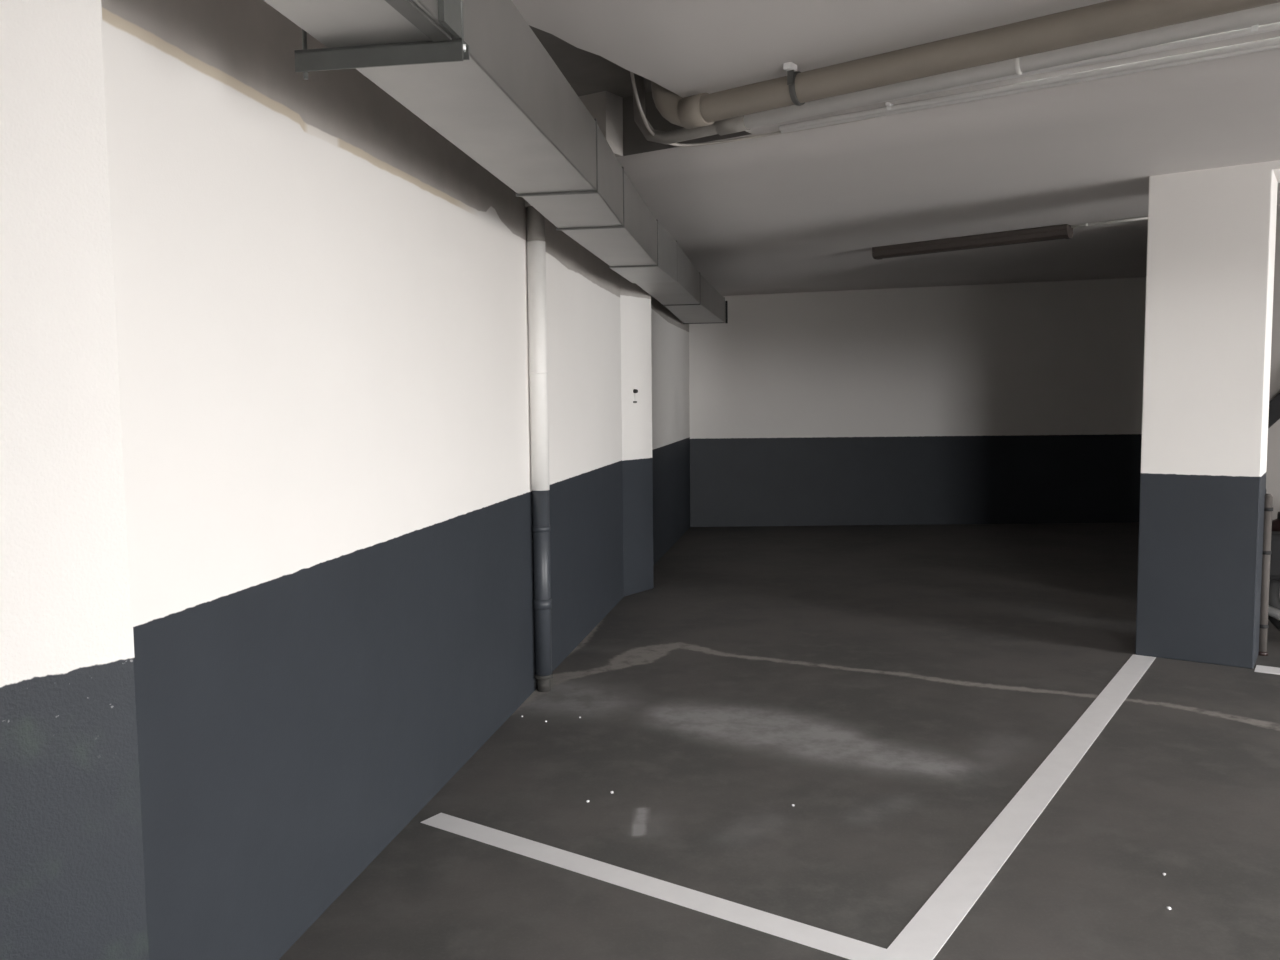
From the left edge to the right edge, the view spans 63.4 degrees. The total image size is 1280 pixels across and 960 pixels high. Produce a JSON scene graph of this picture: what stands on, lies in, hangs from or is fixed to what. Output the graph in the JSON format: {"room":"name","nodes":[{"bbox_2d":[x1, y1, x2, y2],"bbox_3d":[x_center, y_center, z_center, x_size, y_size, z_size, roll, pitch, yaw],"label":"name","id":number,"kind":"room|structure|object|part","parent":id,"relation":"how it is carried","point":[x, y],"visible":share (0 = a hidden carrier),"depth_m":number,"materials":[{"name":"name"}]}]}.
{"room":"parking garage","nodes":[
{"label":"parking garage","id":0,"kind":"room"},
{"bbox_2d":[101,0,689,959],"bbox_3d":[-0.696,-0.397,4.947,0.200,3.000,14.350,0,5,10],"label":"wall","id":1,"kind":"structure","parent":0,"point":[322,297],"depth_m":3.01,"materials":[{"name":"paint"}]},
{"bbox_2d":[0,0,149,959],"bbox_3d":[-1.379,-0.137,1.847,0.628,3.000,0.590,3,6,34],"label":"pilaster","id":2,"kind":"object","parent":1,"relation":"attached to","point":[73,874],"visible":1,"depth_m":1.83,"materials":[{"name":"paint"}]},
{"bbox_2d":[525,200,552,691],"bbox_3d":[-0.505,-0.254,5.201,0.110,2.670,0.110,2,6,32],"label":"drain pipe","id":3,"kind":"object","parent":1,"relation":"attached to","point":[535,221],"visible":0.94,"depth_m":5.17,"materials":[{"name":"metal"}]},
{"bbox_2d":[535,673,552,691],"bbox_3d":[-0.492,1.034,5.306,0.093,0.086,0.093,-1,5,0],"label":"socket","id":4,"kind":"object","parent":3,"relation":"attached to","point":[543,679],"depth_m":5.27,"materials":[{"name":"metal"}]},
{"bbox_2d":[620,275,653,596],"bbox_3d":[-0.300,-0.639,7.875,0.555,3.000,0.582,3,6,34],"label":"pilaster","id":5,"kind":"object","parent":1,"relation":"attached to","point":[635,302],"visible":0.16,"depth_m":7.81,"materials":[{"name":"paint"}]},
{"bbox_2d":[633,389,637,402],"bbox_3d":[-0.032,-0.628,7.753,0.025,0.104,0.036,3,6,34],"label":"wall hook","id":6,"kind":"object","parent":5,"relation":"attached to","point":[634,390],"visible":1,"depth_m":7.75,"materials":[{"name":"grey metal"}]},
{"bbox_2d":[529,25,651,97],"bbox_3d":[-1.968,-1.890,4.966,5.000,0.100,2.800,3,6,34],"label":"ceiling","id":7,"kind":"structure","parent":0,"point":[586,72],"depth_m":4.63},
{"bbox_2d":[279,522,1279,959],"bbox_3d":[3.011,1.099,4.607,14.000,0.001,17.000,-1,5,0],"label":"floor","id":8,"kind":"structure","parent":0,"point":[898,687],"depth_m":4.10,"materials":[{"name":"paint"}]},
{"bbox_2d":[420,813,885,959],"bbox_3d":[-0.055,1.241,3.237,1.684,0.002,0.101,3,6,34],"label":"parking line","id":9,"kind":"object","parent":8,"relation":"on","point":[817,938],"visible":1,"depth_m":3.14,"materials":[{"name":"white paint"}]},
{"bbox_2d":[878,654,1155,959],"bbox_3d":[1.758,1.137,4.278,0.120,0.002,3.880,3,6,34],"label":"parking line","id":10,"kind":"object","parent":8,"relation":"on","point":[923,937],"visible":1,"depth_m":3.52,"materials":[{"name":"white paint"}]},
{"bbox_2d":[1258,494,1272,655],"bbox_3d":[3.523,0.533,5.844,0.067,0.915,0.067,-1,5,0],"label":"post","id":11,"kind":"object","parent":8,"relation":"on","point":[1266,554],"visible":0.77,"depth_m":5.83,"materials":[{"name":"metal"}]},
{"bbox_2d":[1254,665,1279,674],"bbox_3d":[4.548,1.071,4.744,2.986,0.002,0.155,3,6,34],"label":"parking line","id":12,"kind":"object","parent":8,"relation":"on","point":[1264,669],"visible":1,"depth_m":5.56,"materials":[{"name":"white paint"}]},
{"bbox_2d":[1268,512,1279,630],"bbox_3d":[4.468,0.485,5.622,1.932,1.034,0.941,2,5,27],"label":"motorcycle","id":13,"kind":"object","parent":8,"relation":"on","point":[1274,584],"visible":0.55,"depth_m":6.01,"materials":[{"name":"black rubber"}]},
{"bbox_2d":[511,0,1279,295],"bbox_3d":[2.683,-1.710,4.945,10.200,0.450,13.730,-1,5,0],"label":"ceiling","id":14,"kind":"structure","parent":0,"point":[805,210],"depth_m":5.01,"materials":[{"name":"white paint"}]},
{"bbox_2d":[264,0,727,323],"bbox_3d":[-0.094,-1.394,5.625,0.466,0.475,10.645,0,5,8],"label":"ventilation duct","id":15,"kind":"object","parent":14,"relation":"hanging from","point":[475,72],"visible":1,"depth_m":2.86,"materials":[{"name":"grey metal"}]},
{"bbox_3d":[-0.731,-1.111,2.241,0.010,0.475,0.010,-1,5,0],"label":"hanger rod","id":16,"kind":"part","parent":15,"relation":"part of","materials":[{"name":"silver metal"}]},
{"bbox_3d":[-0.380,-1.122,2.180,0.010,0.450,0.010,-1,5,0],"label":"hanger rod","id":17,"kind":"part","parent":15,"relation":"part of","materials":[{"name":"silver metal"}]},
{"bbox_2d":[579,91,622,156],"bbox_3d":[-0.250,-1.729,5.111,0.320,0.280,0.160,3,6,34],"label":"duct","id":18,"kind":"object","parent":15,"relation":"attached to","point":[606,107],"depth_m":5.00,"materials":[{"name":"grey metal"}]},
{"bbox_2d":[630,71,871,146],"bbox_3d":[0.333,-1.658,4.442,1.116,0.294,0.720,-3,5,-23],"label":"cable","id":19,"kind":"object","parent":14,"relation":"hanging from","point":[631,73],"visible":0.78,"depth_m":4.60,"materials":[{"name":"grey plastic"}]},
{"bbox_2d":[633,2,1279,144],"bbox_3d":[1.953,-1.540,3.042,5.159,0.347,0.078,3,6,40],"label":"ceiling pipe","id":20,"kind":"object","parent":14,"relation":"attached to","point":[1267,13],"visible":0.7,"depth_m":3.67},
{"bbox_2d":[651,0,1279,128],"bbox_3d":[1.902,-1.479,2.642,4.776,0.400,0.150,3,6,39],"label":"ceiling pipe","id":21,"kind":"object","parent":14,"relation":"hanging from","point":[1112,18],"visible":0.94,"depth_m":3.36,"materials":[{"name":"grey plastic"}]},
{"bbox_2d":[872,224,1072,259],"bbox_3d":[2.461,-1.780,7.794,1.495,0.105,0.142,3,6,39],"label":"ceiling lamp","id":22,"kind":"object","parent":14,"relation":"attached to","point":[1064,231],"visible":0.99,"depth_m":7.70,"materials":[{"name":"grey plastic"}]},
{"bbox_2d":[779,37,1279,130],"bbox_3d":[2.437,-1.443,3.192,4.501,0.030,0.047,3,6,35],"label":"conduit","id":23,"kind":"object","parent":14,"relation":"attached to","point":[890,107],"visible":1,"depth_m":3.85,"materials":[{"name":"grey metal"}]},
{"bbox_2d":[781,44,1279,132],"bbox_3d":[2.467,-1.450,3.252,4.520,0.027,0.044,3,6,35],"label":"conduit","id":24,"kind":"object","parent":14,"relation":"attached to","point":[1277,46],"visible":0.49,"depth_m":3.88,"materials":[{"name":"grey metal"}]},
{"bbox_2d":[864,22,1279,105],"bbox_3d":[2.313,-1.424,3.039,4.531,0.040,0.047,3,6,36],"label":"conduit","id":25,"kind":"object","parent":14,"relation":"attached to","point":[1255,29],"visible":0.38,"depth_m":3.47,"materials":[{"name":"grey metal"}]},
{"bbox_2d":[1071,217,1147,227],"bbox_3d":[3.333,-1.775,7.081,0.748,0.026,0.028,3,6,39],"label":"conduit","id":26,"kind":"object","parent":14,"relation":"attached to","point":[1140,218],"visible":0.53,"depth_m":7.15,"materials":[{"name":"grey metal"}]},
{"bbox_2d":[1271,160,1279,182],"bbox_3d":[5.859,-1.608,3.834,6.000,0.200,0.435,3,6,34],"label":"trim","id":27,"kind":"structure","parent":14,"relation":"attached to","point":[1275,165],"depth_m":5.36,"materials":[{"name":"white paint"}]},
{"bbox_2d":[689,277,1145,526],"bbox_3d":[3.790,-1.000,11.791,8.200,3.000,0.200,-1,5,0],"label":"wall","id":28,"kind":"structure","parent":0,"point":[1006,403],"depth_m":11.70,"materials":[{"name":"paint"}]},
{"bbox_2d":[1135,161,1277,668],"bbox_3d":[3.164,-0.504,5.790,0.581,3.000,0.435,3,6,34],"label":"pillar","id":29,"kind":"structure","parent":0,"point":[1211,236],"depth_m":5.62,"materials":[{"name":"paint"}]},
{"bbox_2d":[1266,205,1279,519],"bbox_3d":[5.332,-0.527,6.111,3.960,2.950,0.150,3,6,34],"label":"wall","id":30,"kind":"structure","parent":0,"point":[1273,446],"depth_m":6.81,"materials":[{"name":"white paint"}]},
{"bbox_2d":[1268,393,1279,428],"bbox_3d":[4.404,-0.773,6.590,1.432,1.535,0.080,3,6,34],"label":"handrail","id":31,"kind":"object","parent":30,"relation":"attached to","point":[1274,404],"visible":0.02,"depth_m":6.76,"materials":[{"name":"black paint"}]}
]}

